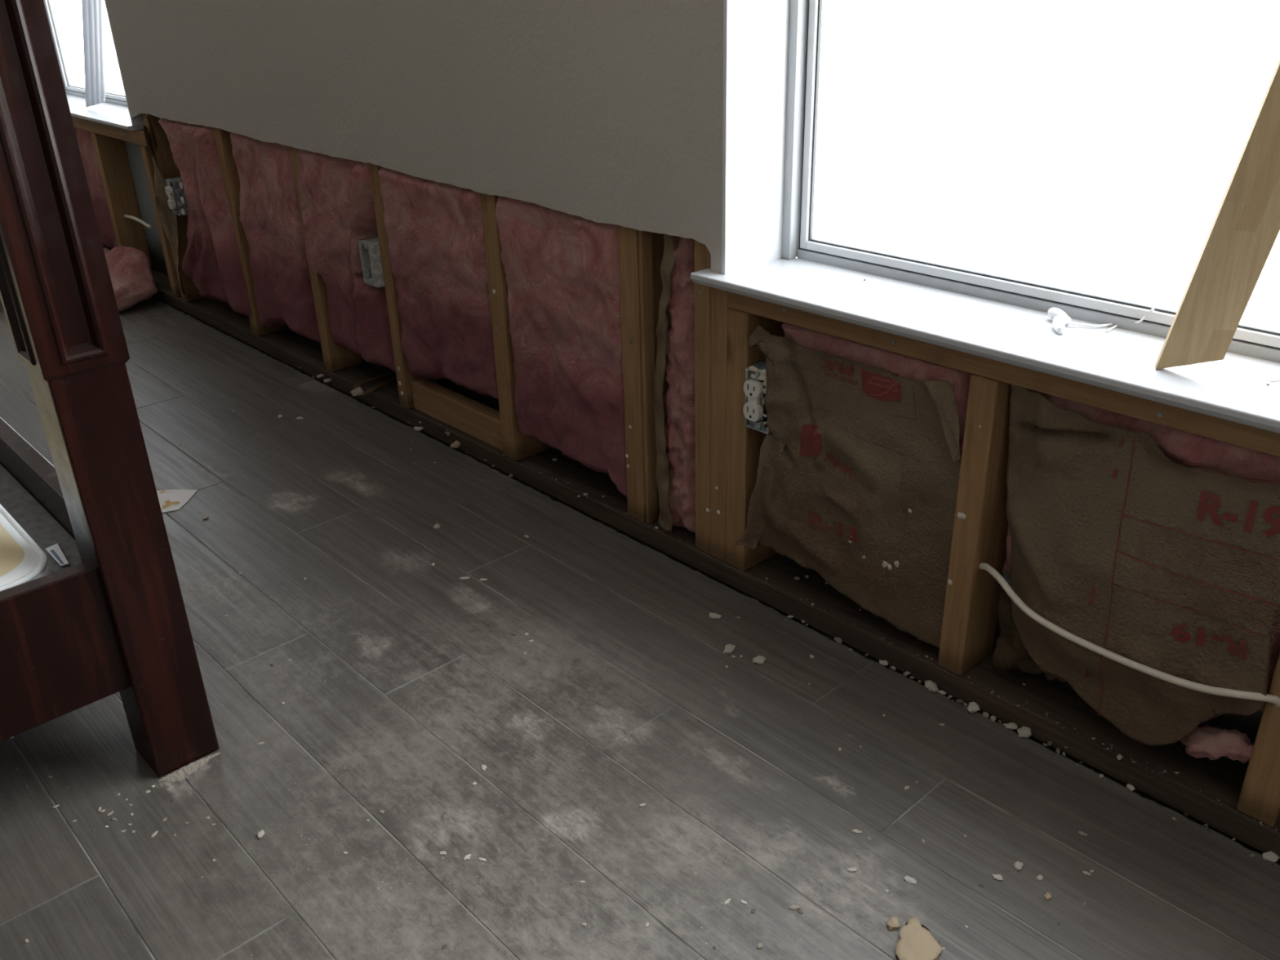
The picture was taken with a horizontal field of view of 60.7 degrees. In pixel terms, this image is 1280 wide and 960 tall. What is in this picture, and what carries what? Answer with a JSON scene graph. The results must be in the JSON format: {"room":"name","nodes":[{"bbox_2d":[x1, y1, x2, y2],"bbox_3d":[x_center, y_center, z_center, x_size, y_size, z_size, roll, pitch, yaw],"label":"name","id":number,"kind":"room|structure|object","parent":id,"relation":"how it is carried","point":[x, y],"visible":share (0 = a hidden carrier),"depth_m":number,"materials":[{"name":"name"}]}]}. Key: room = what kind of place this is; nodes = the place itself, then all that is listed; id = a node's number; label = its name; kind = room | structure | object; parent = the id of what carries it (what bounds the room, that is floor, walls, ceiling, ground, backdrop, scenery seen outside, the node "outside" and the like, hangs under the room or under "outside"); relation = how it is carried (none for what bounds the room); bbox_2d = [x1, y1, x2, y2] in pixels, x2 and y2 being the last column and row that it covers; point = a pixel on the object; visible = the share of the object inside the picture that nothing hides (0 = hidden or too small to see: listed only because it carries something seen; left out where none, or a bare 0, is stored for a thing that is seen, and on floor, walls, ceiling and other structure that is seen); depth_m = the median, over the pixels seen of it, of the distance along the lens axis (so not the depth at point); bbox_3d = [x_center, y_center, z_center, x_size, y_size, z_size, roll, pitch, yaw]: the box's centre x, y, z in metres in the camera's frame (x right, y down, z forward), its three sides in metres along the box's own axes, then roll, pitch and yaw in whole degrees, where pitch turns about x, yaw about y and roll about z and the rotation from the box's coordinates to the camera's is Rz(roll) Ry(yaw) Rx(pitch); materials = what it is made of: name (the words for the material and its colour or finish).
{"room":"damaged room","nodes":[
{"label":"damaged room","id":0,"kind":"room"},
{"bbox_2d":[105,0,723,273],"bbox_3d":[-0.615,-1.493,2.028,0.012,1.873,6.350,-23,33,-37],"label":"wall","id":1,"kind":"structure","parent":0,"point":[598,111],"depth_m":2.04,"materials":[{"name":"grey paint"}]},
{"bbox_2d":[71,115,148,146],"bbox_3d":[-1.921,-1.256,3.818,0.094,0.044,1.270,-23,33,-37],"label":"sill","id":2,"kind":"structure","parent":1,"relation":"attached to","point":[136,136],"depth_m":3.56,"materials":[{"name":"brown wood"}]},
{"bbox_2d":[146,116,157,150],"bbox_3d":[-1.465,-1.040,3.282,0.013,0.091,0.084,-10,27,-16],"label":"paper","id":3,"kind":"object","parent":1,"relation":"hanging from","point":[153,134],"visible":1,"depth_m":3.30,"materials":[{"name":"brown paper"}]},
{"bbox_2d":[0,296,1279,959],"bbox_3d":[-2.822,0.877,0.858,6.550,0.120,6.550,-23,33,-37],"label":"floor","id":4,"kind":"structure","parent":0,"point":[624,696],"depth_m":1.52,"materials":[{"name":"grey wood"}]},
{"bbox_2d":[0,0,219,777],"bbox_3d":[-1.759,-0.475,1.588,1.156,1.620,2.106,-23,33,-37],"label":"bunk bed","id":5,"kind":"object","parent":4,"relation":"on","point":[109,620],"visible":1,"depth_m":1.36,"materials":[{"name":"brown wood"}]},
{"bbox_2d":[0,503,68,591],"bbox_3d":[-1.701,-0.023,1.787,0.940,0.083,1.898,-23,33,-37],"label":"mattress","id":6,"kind":"object","parent":5,"relation":"on","point":[22,561],"visible":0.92,"depth_m":1.43,"materials":[{"name":"beige fabric"}]},
{"bbox_2d":[49,549,63,564],"bbox_3d":[-0.827,0.109,1.550,0.005,0.001,0.054,-22,32,-35],"label":"print","id":7,"kind":"object","parent":6,"relation":"on","point":[57,554],"depth_m":1.55,"materials":[{"name":"blue"}]},
{"bbox_2d":[102,244,157,311],"bbox_3d":[-1.859,-0.729,3.775,0.200,0.168,0.633,-23,33,-37],"label":"insulation","id":8,"kind":"object","parent":4,"relation":"on","point":[131,273],"visible":0.39,"depth_m":3.63},
{"bbox_2d":[156,488,197,512],"bbox_3d":[-1.003,0.044,2.325,0.100,0.002,0.109,-5,26,-7],"label":"paper scrap","id":9,"kind":"object","parent":4,"relation":"on","point":[169,500],"visible":0.88,"depth_m":2.33,"materials":[{"name":"white paper"}]},
{"bbox_2d":[164,500,172,506],"bbox_3d":[-0.998,0.050,2.310,0.018,0.001,0.031,-23,33,-37],"label":"print","id":10,"kind":"object","parent":9,"relation":"on","point":[168,503],"depth_m":2.31},
{"bbox_2d":[158,751,220,782],"bbox_3d":[-0.634,0.409,1.549,0.088,0.004,0.024,-23,33,-37],"label":"plaster dust","id":11,"kind":"object","parent":4,"relation":"on","point":[179,775],"visible":1,"depth_m":1.55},
{"bbox_2d":[201,514,208,519],"bbox_3d":[-0.895,0.075,2.251,0.014,0.006,0.018,-9,27,-16],"label":"chunk","id":12,"kind":"object","parent":4,"relation":"on","point":[205,516],"visible":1,"depth_m":2.25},
{"bbox_2d":[256,830,264,838],"bbox_3d":[-0.496,0.463,1.430,0.011,0.004,0.014,0,26,3],"label":"chunk","id":13,"kind":"object","parent":4,"relation":"on","point":[260,834],"visible":1,"depth_m":1.43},
{"bbox_2d":[315,373,324,377],"bbox_3d":[-0.865,-0.283,2.956,0.022,0.008,0.016,-17,30,-28],"label":"chunk","id":14,"kind":"object","parent":4,"relation":"on","point":[320,375],"visible":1,"depth_m":2.95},
{"bbox_2d":[323,378,331,382],"bbox_3d":[-0.836,-0.268,2.929,0.025,0.008,0.019,-14,29,-24],"label":"chunk","id":15,"kind":"object","parent":4,"relation":"on","point":[325,380],"visible":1,"depth_m":2.92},
{"bbox_2d":[350,386,363,395],"bbox_3d":[-0.728,-0.231,2.817,0.039,0.016,0.037,-18,30,-30],"label":"chunk","id":16,"kind":"object","parent":4,"relation":"on","point":[357,391],"visible":0.98,"depth_m":2.81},
{"bbox_2d":[413,426,423,431],"bbox_3d":[-0.534,-0.125,2.636,0.026,0.007,0.017,6,27,15],"label":"chunk","id":17,"kind":"object","parent":4,"relation":"on","point":[416,428],"visible":1,"depth_m":2.63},
{"bbox_2d":[433,523,440,528],"bbox_3d":[-0.408,0.092,2.190,0.014,0.004,0.020,9,28,20],"label":"crumb","id":18,"kind":"object","parent":4,"relation":"on","point":[437,525],"visible":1,"depth_m":2.19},
{"bbox_2d":[449,440,461,448],"bbox_3d":[-0.425,-0.085,2.526,0.023,0.011,0.031,6,27,16],"label":"chunk","id":19,"kind":"object","parent":4,"relation":"on","point":[456,444],"visible":1,"depth_m":2.52,"materials":[{"name":"beige"}]},
{"bbox_2d":[459,576,470,579],"bbox_3d":[-0.322,0.180,2.005,0.020,0.003,0.009,-9,27,-14],"label":"crumb","id":20,"kind":"object","parent":4,"relation":"on","point":[465,577],"visible":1,"depth_m":2.00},
{"bbox_2d":[463,853,471,859],"bbox_3d":[-0.219,0.478,1.386,0.006,0.002,0.012,19,33,36],"label":"crumb","id":21,"kind":"object","parent":4,"relation":"on","point":[469,855],"visible":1,"depth_m":1.39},
{"bbox_2d":[480,764,486,770],"bbox_3d":[-0.219,0.404,1.538,0.008,0.003,0.015,-7,26,-11],"label":"crumb","id":22,"kind":"object","parent":4,"relation":"on","point":[483,766],"visible":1,"depth_m":1.54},
{"bbox_2d":[102,246,1279,861],"bbox_3d":[-0.539,-0.170,2.709,0.092,0.041,6.350,-23,33,-37],"label":"plate","id":23,"kind":"object","parent":4,"relation":"on","point":[1224,778],"visible":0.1,"depth_m":1.79,"materials":[{"name":"brown wood"}]},
{"bbox_2d":[74,127,117,249],"bbox_3d":[-1.974,-1.061,4.004,0.064,0.462,0.434,-23,33,-37],"label":"insulation batt","id":24,"kind":"object","parent":23,"relation":"on","point":[84,138],"visible":0.38,"depth_m":3.97,"materials":[{"name":"pink fabric"}]},
{"bbox_2d":[90,132,152,268],"bbox_3d":[-1.819,-0.976,3.843,0.090,0.484,0.041,-23,33,-37],"label":"stud","id":25,"kind":"object","parent":23,"relation":"on","point":[111,153],"visible":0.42,"depth_m":3.81,"materials":[{"name":"brown wood"}]},
{"bbox_2d":[123,214,152,229],"bbox_3d":[-1.727,-0.891,3.759,0.014,0.018,0.251,-22,33,-36],"label":"electrical cable","id":26,"kind":"object","parent":25,"relation":"attached to","point":[128,216],"visible":1,"depth_m":3.74,"materials":[{"name":"beige plastic"}]},
{"bbox_2d":[140,145,181,297],"bbox_3d":[-1.516,-0.841,3.546,0.090,0.484,0.042,-23,33,-37],"label":"stud","id":27,"kind":"object","parent":23,"relation":"on","point":[148,166],"visible":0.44,"depth_m":3.53,"materials":[{"name":"brown wood"}]},
{"bbox_2d":[142,113,206,302],"bbox_3d":[-1.486,-1.662,3.083,0.090,2.364,0.040,-23,33,-37],"label":"stud","id":28,"kind":"object","parent":23,"relation":"on","point":[162,157],"visible":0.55,"depth_m":3.40,"materials":[{"name":"brown wood"}]},
{"bbox_2d":[142,125,184,298],"bbox_3d":[-1.482,-0.829,3.417,0.032,0.525,0.097,-23,33,-37],"label":"paper","id":29,"kind":"object","parent":28,"relation":"attached to","point":[168,220],"visible":0.96,"depth_m":3.40,"materials":[{"name":"brown paper"}]},
{"bbox_2d":[213,127,285,336],"bbox_3d":[-1.136,-1.506,2.739,0.090,2.364,0.043,-23,33,-37],"label":"stud","id":30,"kind":"object","parent":23,"relation":"on","point":[230,177],"visible":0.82,"depth_m":3.06,"materials":[{"name":"brown wood"}]},
{"bbox_2d":[230,132,320,342],"bbox_3d":[-0.955,-0.659,2.946,0.101,0.597,0.412,-23,33,-37],"label":"insulation batt","id":31,"kind":"object","parent":23,"relation":"on","point":[270,220],"visible":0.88,"depth_m":2.91,"materials":[{"name":"pink fabric"}]},
{"bbox_2d":[288,146,361,372],"bbox_3d":[-0.833,-1.370,2.442,0.090,2.364,0.042,-23,33,-37],"label":"stud","id":32,"kind":"object","parent":23,"relation":"on","point":[335,357],"visible":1,"depth_m":2.87,"materials":[{"name":"brown wood"}]},
{"bbox_2d":[351,373,387,389],"bbox_3d":[-0.702,-0.257,2.838,0.008,0.009,0.116,17,31,33],"label":"wood splinter","id":33,"kind":"object","parent":23,"relation":"on","point":[385,374],"visible":1,"depth_m":2.83,"materials":[{"name":"brown wood"}]},
{"bbox_2d":[362,378,394,395],"bbox_3d":[-0.669,-0.238,2.797,0.008,0.009,0.115,12,29,26],"label":"wood splinter","id":34,"kind":"object","parent":23,"relation":"on","point":[378,386],"visible":1,"depth_m":2.79,"materials":[{"name":"brown wood"}]},
{"bbox_2d":[368,162,437,408],"bbox_3d":[-0.576,-1.254,2.188,0.093,2.364,0.040,-23,33,-37],"label":"stud","id":35,"kind":"object","parent":23,"relation":"on","point":[404,377],"visible":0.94,"depth_m":2.56,"materials":[{"name":"brown wood"}]},
{"bbox_2d":[358,236,384,287],"bbox_3d":[-0.613,-0.512,2.568,0.061,0.100,0.064,-23,33,-37],"label":"switch box","id":36,"kind":"object","parent":35,"relation":"attached to","point":[370,251],"visible":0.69,"depth_m":2.55,"materials":[{"name":"metal"}]},
{"bbox_2d":[411,377,502,450],"bbox_3d":[-0.411,-0.154,2.539,0.038,0.072,0.376,-23,33,-37],"label":"board","id":37,"kind":"object","parent":23,"relation":"on","point":[475,419],"visible":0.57,"depth_m":2.52,"materials":[{"name":"brown wood"}]},
{"bbox_2d":[480,192,548,461],"bbox_3d":[-0.284,-1.124,1.902,0.092,2.364,0.048,-23,33,-37],"label":"stud","id":38,"kind":"object","parent":23,"relation":"on","point":[517,446],"visible":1,"depth_m":2.27,"materials":[{"name":"brown wood"}]},
{"bbox_2d":[495,195,627,498],"bbox_3d":[-0.129,-0.283,2.135,0.106,0.608,0.379,-23,33,-37],"label":"insulation batt","id":39,"kind":"object","parent":23,"relation":"on","point":[562,269],"visible":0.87,"depth_m":2.09,"materials":[{"name":"pink fabric"}]},
{"bbox_2d":[617,225,671,523],"bbox_3d":[-0.004,-0.999,1.628,0.092,2.364,0.057,-23,33,-37],"label":"stud","id":40,"kind":"object","parent":23,"relation":"on","point":[628,237],"depth_m":1.97,"materials":[{"name":"brown wood"}]},
{"bbox_2d":[653,233,695,533],"bbox_3d":[0.084,-0.183,1.939,0.094,0.627,0.120,-23,33,-37],"label":"insulation batt","id":41,"kind":"object","parent":23,"relation":"on","point":[676,486],"visible":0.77,"depth_m":1.93,"materials":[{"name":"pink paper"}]},
{"bbox_2d":[693,240,711,554],"bbox_3d":[0.117,-0.945,1.510,0.091,2.364,0.040,-23,33,-37],"label":"stud","id":42,"kind":"object","parent":23,"relation":"on","point":[702,255],"visible":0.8,"depth_m":1.87,"materials":[{"name":"brown wood"}]},
{"bbox_2d":[710,287,728,561],"bbox_3d":[0.142,-0.934,1.486,0.090,2.364,0.037,-23,33,-37],"label":"stud","id":43,"kind":"object","parent":23,"relation":"on","point":[719,298],"visible":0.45,"depth_m":1.86,"materials":[{"name":"brown wood"}]},
{"bbox_2d":[706,307,783,571],"bbox_3d":[0.178,-0.077,1.886,0.092,0.472,0.093,-23,33,-37],"label":"stud","id":44,"kind":"object","parent":23,"relation":"on","point":[744,443],"visible":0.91,"depth_m":1.84,"materials":[{"name":"brown wood"}]},
{"bbox_2d":[742,360,771,434],"bbox_3d":[0.214,-0.140,1.782,0.075,0.110,0.056,-23,33,-37],"label":"power outlet","id":45,"kind":"object","parent":44,"relation":"attached to","point":[754,410],"visible":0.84,"depth_m":1.77,"materials":[{"name":"grey plastic"}]},
{"bbox_2d":[742,402,763,422],"bbox_3d":[0.184,-0.112,1.780,0.011,0.028,0.034,-23,33,-37],"label":"outlet","id":46,"kind":"object","parent":45,"relation":"attached to","point":[753,411],"depth_m":1.77,"materials":[{"name":"white plastic"}]},
{"bbox_2d":[743,379,763,399],"bbox_3d":[0.183,-0.147,1.764,0.011,0.028,0.034,-23,33,-37],"label":"outlet","id":47,"kind":"object","parent":45,"relation":"attached to","point":[753,388],"depth_m":1.76,"materials":[{"name":"white plastic"}]},
{"bbox_2d":[735,322,972,648],"bbox_3d":[0.337,-0.008,1.709,0.111,0.447,0.418,-23,33,-37],"label":"insulation batt","id":48,"kind":"object","parent":23,"relation":"on","point":[856,485],"visible":0.95,"depth_m":1.66,"materials":[{"name":"paper"}]},
{"bbox_2d":[771,510,891,596],"bbox_3d":[0.302,0.119,1.749,0.237,0.075,0.014,21,34,38],"label":"print","id":49,"kind":"object","parent":48,"relation":"attached to","point":[861,566],"depth_m":1.75,"materials":[{"name":"red paper"}]},
{"bbox_2d":[823,475,881,522],"bbox_3d":[0.322,0.030,1.677,0.016,0.040,0.115,-23,33,-37],"label":"print","id":50,"kind":"object","parent":48,"relation":"attached to","point":[844,495],"depth_m":1.68,"materials":[{"name":"red paper"}]},
{"bbox_2d":[937,373,1011,675],"bbox_3d":[0.493,0.063,1.577,0.093,0.472,0.042,-23,33,-37],"label":"stud","id":51,"kind":"object","parent":23,"relation":"on","point":[980,525],"visible":0.97,"depth_m":1.55,"materials":[{"name":"brown wood"}]},
{"bbox_2d":[979,562,1279,706],"bbox_3d":[0.606,0.198,1.425,0.057,0.041,0.428,-22,32,-35],"label":"electrical cable","id":52,"kind":"object","parent":51,"relation":"attached to","point":[1273,699],"visible":0.98,"depth_m":1.39,"materials":[{"name":"beige plastic"}]},
{"bbox_2d":[991,384,1279,763],"bbox_3d":[0.633,0.129,1.419,0.120,0.455,0.406,-23,33,-37],"label":"insulation batt","id":53,"kind":"object","parent":23,"relation":"on","point":[1156,546],"visible":0.99,"depth_m":1.36,"materials":[{"name":"paper"}]},
{"bbox_2d":[1137,526,1279,631],"bbox_3d":[0.676,0.117,1.295,0.011,0.091,0.187,-24,33,-38],"label":"print","id":54,"kind":"object","parent":53,"relation":"attached to","point":[1229,583],"depth_m":1.30,"materials":[{"name":"red paper"}]},
{"bbox_2d":[1236,653,1279,826],"bbox_3d":[0.792,0.196,1.286,0.090,0.472,0.046,-23,33,-37],"label":"stud","id":55,"kind":"object","parent":23,"relation":"on","point":[1260,795],"visible":1,"depth_m":1.33,"materials":[{"name":"brown wood"}]},
{"bbox_2d":[708,612,720,618],"bbox_3d":[0.128,0.232,1.868,0.022,0.007,0.016,14,30,30],"label":"chunk","id":56,"kind":"object","parent":4,"relation":"on","point":[713,615],"visible":1,"depth_m":1.86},
{"bbox_2d":[153,288,1277,867],"bbox_3d":[-0.320,-0.039,2.428,0.063,0.052,3.898,-23,33,-37],"label":"rubble","id":57,"kind":"object","parent":4,"relation":"on","point":[1252,855],"visible":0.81,"depth_m":1.56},
{"bbox_2d":[1116,754,1122,759],"bbox_3d":[0.643,0.371,1.466,0.008,0.003,0.010,15,30,31],"label":"chunk","id":58,"kind":"object","parent":57,"relation":"on","point":[1119,757],"visible":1,"depth_m":1.46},
{"bbox_2d":[724,897,730,905],"bbox_3d":[0.105,0.505,1.311,0.013,0.002,0.006,-23,33,-37],"label":"crumb","id":59,"kind":"object","parent":4,"relation":"on","point":[727,900],"visible":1,"depth_m":1.31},
{"bbox_2d":[723,644,735,653],"bbox_3d":[0.144,0.274,1.778,0.017,0.008,0.027,11,29,25],"label":"chunk","id":60,"kind":"object","parent":4,"relation":"on","point":[729,648],"visible":1,"depth_m":1.78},
{"bbox_2d":[751,907,756,913],"bbox_3d":[0.135,0.511,1.297,0.006,0.002,0.010,12,29,25],"label":"crumb","id":61,"kind":"object","parent":4,"relation":"on","point":[753,909],"visible":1,"depth_m":1.30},
{"bbox_2d":[751,655,766,663],"bbox_3d":[0.191,0.287,1.748,0.017,0.009,0.024,18,32,34],"label":"chunk","id":62,"kind":"object","parent":4,"relation":"on","point":[759,659],"visible":1,"depth_m":1.75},
{"bbox_2d":[756,942,762,949],"bbox_3d":[0.137,0.533,1.251,0.007,0.002,0.008,-3,26,-3],"label":"crumb","id":63,"kind":"object","parent":4,"relation":"on","point":[759,946],"visible":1,"depth_m":1.25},
{"bbox_2d":[788,905,801,910],"bbox_3d":[0.184,0.508,1.300,0.015,0.003,0.008,2,26,8],"label":"crumb","id":64,"kind":"object","parent":4,"relation":"on","point":[791,907],"visible":1,"depth_m":1.30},
{"bbox_2d":[834,636,842,644],"bbox_3d":[0.326,0.262,1.795,0.011,0.005,0.020,-14,29,-24],"label":"crumb","id":65,"kind":"object","parent":4,"relation":"on","point":[838,640],"visible":1,"depth_m":1.79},
{"bbox_2d":[846,867,857,871],"bbox_3d":[0.262,0.481,1.350,0.014,0.003,0.007,0,26,4],"label":"crumb","id":66,"kind":"object","parent":4,"relation":"on","point":[850,869],"visible":1,"depth_m":1.35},
{"bbox_2d":[851,829,862,833],"bbox_3d":[0.280,0.453,1.408,0.014,0.002,0.007,7,27,18],"label":"crumb","id":67,"kind":"object","parent":4,"relation":"on","point":[856,831],"visible":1,"depth_m":1.41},
{"bbox_2d":[879,659,888,665],"bbox_3d":[0.386,0.289,1.735,0.018,0.006,0.011,19,32,35],"label":"chunk","id":68,"kind":"object","parent":4,"relation":"on","point":[882,662],"visible":1,"depth_m":1.73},
{"bbox_2d":[886,916,900,930],"bbox_3d":[0.295,0.515,1.273,0.017,0.007,0.016,-7,26,-10],"label":"chunk","id":69,"kind":"object","parent":4,"relation":"on","point":[893,923],"visible":1,"depth_m":1.27,"materials":[{"name":"beige"}]},
{"bbox_2d":[902,671,910,675],"bbox_3d":[0.415,0.301,1.706,0.014,0.004,0.008,-17,30,-28],"label":"crumb","id":70,"kind":"object","parent":4,"relation":"on","point":[905,673],"visible":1,"depth_m":1.70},
{"bbox_2d":[903,875,916,884],"bbox_3d":[0.329,0.487,1.333,0.017,0.004,0.010,16,31,32],"label":"crumb","id":71,"kind":"object","parent":4,"relation":"on","point":[908,879],"visible":1,"depth_m":1.33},
{"bbox_2d":[895,916,942,959],"bbox_3d":[0.318,0.528,1.242,0.050,0.010,0.082,9,28,22],"label":"chunk","id":72,"kind":"object","parent":4,"relation":"on","point":[915,941],"visible":1,"depth_m":1.24,"materials":[{"name":"beige"}]},
{"bbox_2d":[924,680,938,692],"bbox_3d":[0.447,0.315,1.675,0.021,0.008,0.031,-2,26,-1],"label":"chunk","id":73,"kind":"object","parent":4,"relation":"on","point":[932,686],"visible":1,"depth_m":1.67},
{"bbox_2d":[937,689,946,694],"bbox_3d":[0.459,0.323,1.663,0.014,0.004,0.009,11,29,25],"label":"crumb","id":74,"kind":"object","parent":4,"relation":"on","point":[942,692],"visible":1,"depth_m":1.66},
{"bbox_2d":[955,698,964,703],"bbox_3d":[0.480,0.332,1.643,0.013,0.004,0.009,3,26,9],"label":"crumb","id":75,"kind":"object","parent":4,"relation":"on","point":[957,700],"visible":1,"depth_m":1.64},
{"bbox_2d":[967,702,979,713],"bbox_3d":[0.497,0.337,1.626,0.019,0.009,0.030,9,28,20],"label":"chunk","id":76,"kind":"object","parent":4,"relation":"on","point":[973,707],"visible":1,"depth_m":1.62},
{"bbox_2d":[982,711,989,717],"bbox_3d":[0.511,0.345,1.614,0.010,0.004,0.010,7,27,17],"label":"crumb","id":77,"kind":"object","parent":4,"relation":"on","point":[986,714],"visible":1,"depth_m":1.61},
{"bbox_2d":[990,715,996,721],"bbox_3d":[0.519,0.349,1.605,0.010,0.004,0.010,-16,29,-26],"label":"crumb","id":78,"kind":"object","parent":4,"relation":"on","point":[992,717],"visible":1,"depth_m":1.60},
{"bbox_2d":[991,874,1003,879],"bbox_3d":[0.436,0.484,1.333,0.014,0.004,0.009,10,28,22],"label":"chunk","id":79,"kind":"object","parent":4,"relation":"on","point":[998,877],"visible":1,"depth_m":1.33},
{"bbox_2d":[1003,722,1017,729],"bbox_3d":[0.538,0.356,1.586,0.022,0.007,0.014,5,27,14],"label":"chunk","id":80,"kind":"object","parent":4,"relation":"on","point":[1011,725],"visible":1,"depth_m":1.58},
{"bbox_2d":[1013,861,1023,871],"bbox_3d":[0.466,0.475,1.348,0.012,0.005,0.015,14,30,30],"label":"chunk","id":81,"kind":"object","parent":4,"relation":"on","point":[1018,865],"visible":1,"depth_m":1.35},
{"bbox_2d":[1017,725,1031,737],"bbox_3d":[0.553,0.360,1.572,0.022,0.009,0.021,-1,26,1],"label":"chunk","id":82,"kind":"object","parent":4,"relation":"on","point":[1024,731],"visible":1,"depth_m":1.57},
{"bbox_2d":[1036,875,1043,879],"bbox_3d":[0.487,0.484,1.331,0.011,0.002,0.006,-22,32,-36],"label":"crumb","id":83,"kind":"object","parent":4,"relation":"on","point":[1039,877],"visible":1,"depth_m":1.33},
{"bbox_2d":[1044,892,1051,900],"bbox_3d":[0.487,0.496,1.304,0.009,0.004,0.012,17,31,33],"label":"chunk","id":84,"kind":"object","parent":4,"relation":"on","point":[1047,896],"visible":1,"depth_m":1.30,"materials":[{"name":"beige"}]},
{"bbox_2d":[1055,747,1060,754],"bbox_3d":[0.588,0.381,1.538,0.007,0.003,0.012,5,27,13],"label":"crumb","id":85,"kind":"object","parent":4,"relation":"on","point":[1058,750],"visible":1,"depth_m":1.54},
{"bbox_2d":[1078,831,1087,835],"bbox_3d":[0.565,0.451,1.395,0.011,0.002,0.006,21,34,38],"label":"crumb","id":86,"kind":"object","parent":4,"relation":"on","point":[1082,833],"visible":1,"depth_m":1.39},
{"bbox_2d":[1126,783,1135,791],"bbox_3d":[0.659,0.412,1.467,0.010,0.005,0.014,-7,26,-10],"label":"chunk","id":87,"kind":"object","parent":4,"relation":"on","point":[1130,786],"visible":1,"depth_m":1.47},
{"bbox_2d":[1262,850,1279,862],"bbox_3d":[0.779,0.464,1.349,0.021,0.008,0.015,-17,30,-29],"label":"chunk","id":88,"kind":"object","parent":4,"relation":"on","point":[1269,855],"visible":1,"depth_m":1.35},
{"bbox_2d":[102,141,1262,770],"bbox_3d":[-0.525,-1.268,2.223,0.030,2.452,6.350,-23,33,-37],"label":"wall","id":89,"kind":"structure","parent":0,"point":[1250,725],"depth_m":2.87,"materials":[{"name":"brown wood"}]},
{"bbox_2d":[43,0,144,130],"bbox_3d":[-1.929,-1.967,3.525,0.223,1.490,1.210,-23,33,-37],"label":"window","id":90,"kind":"structure","parent":89,"relation":"in","point":[114,111],"depth_m":3.88,"materials":[{"name":"white paint"}]},
{"bbox_2d":[81,0,105,107],"bbox_3d":[-1.847,-1.500,3.692,0.209,0.464,0.053,15,30,30],"label":"strip","id":91,"kind":"object","parent":90,"relation":"on","point":[92,10],"visible":1,"depth_m":3.72,"materials":[{"name":"grey plastic"}]},
{"bbox_2d":[164,177,189,215],"bbox_3d":[-1.377,-0.862,3.320,0.076,0.114,0.148,-23,33,-37],"label":"power outlet","id":92,"kind":"object","parent":89,"relation":"attached to","point":[178,202],"visible":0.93,"depth_m":3.33,"materials":[{"name":"grey plastic"}]},
{"bbox_2d":[164,186,173,196],"bbox_3d":[-1.433,-0.879,3.326,0.011,0.028,0.034,-23,33,-37],"label":"outlet","id":93,"kind":"object","parent":92,"relation":"attached to","point":[169,189],"depth_m":3.32,"materials":[{"name":"white plastic"}]},
{"bbox_2d":[168,199,176,208],"bbox_3d":[-1.432,-0.844,3.343,0.011,0.028,0.034,-23,33,-37],"label":"outlet","id":94,"kind":"object","parent":92,"relation":"attached to","point":[171,202],"depth_m":3.33,"materials":[{"name":"white plastic"}]},
{"bbox_2d":[158,117,251,316],"bbox_3d":[-1.264,-0.795,3.223,0.134,0.578,0.430,-23,33,-37],"label":"insulation batt","id":95,"kind":"object","parent":89,"relation":"attached to","point":[211,260],"visible":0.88,"depth_m":3.15,"materials":[{"name":"pink fabric"}]},
{"bbox_2d":[297,148,395,372],"bbox_3d":[-0.702,-0.559,2.677,0.118,0.555,0.394,-23,33,-37],"label":"insulation batt","id":96,"kind":"object","parent":89,"relation":"attached to","point":[336,195],"visible":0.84,"depth_m":2.64,"materials":[{"name":"pink fabric"}]},
{"bbox_2d":[377,166,498,399],"bbox_3d":[-0.416,-0.439,2.401,0.109,0.545,0.401,-23,33,-37],"label":"insulation batt","id":97,"kind":"object","parent":89,"relation":"attached to","point":[434,230],"visible":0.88,"depth_m":2.35,"materials":[{"name":"pink fabric"}]},
{"bbox_2d":[690,0,1279,433],"bbox_3d":[0.717,-0.765,0.909,0.215,1.506,1.696,-23,33,-37],"label":"window","id":98,"kind":"structure","parent":89,"relation":"in","point":[773,50],"depth_m":1.59,"materials":[{"name":"white paint"}]},
{"bbox_2d":[1047,307,1154,334],"bbox_3d":[0.600,-0.218,1.437,0.119,0.035,0.071,0,26,2],"label":"blind cord","id":99,"kind":"object","parent":98,"relation":"on","point":[1060,319],"visible":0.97,"depth_m":1.43,"materials":[{"name":"white plastic"}]},
{"bbox_2d":[1155,57,1279,369],"bbox_3d":[0.728,-0.640,1.004,0.276,1.161,0.021,7,27,17],"label":"board","id":100,"kind":"object","parent":98,"relation":"on","point":[1245,228],"visible":1,"depth_m":1.21,"materials":[{"name":"beige wood"}]},
{"bbox_2d":[1266,378,1279,386],"bbox_3d":[0.728,-0.113,1.242,0.041,0.006,0.008,-8,27,-12],"label":"wire hook","id":101,"kind":"object","parent":98,"relation":"on","point":[1268,382],"visible":1,"depth_m":1.24,"materials":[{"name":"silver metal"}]},
{"bbox_2d":[728,291,1279,457],"bbox_3d":[0.727,-0.061,1.230,0.091,0.040,1.630,-23,33,-37],"label":"sill","id":102,"kind":"structure","parent":89,"relation":"attached to","point":[1258,439],"depth_m":1.40,"materials":[{"name":"brown wood"}]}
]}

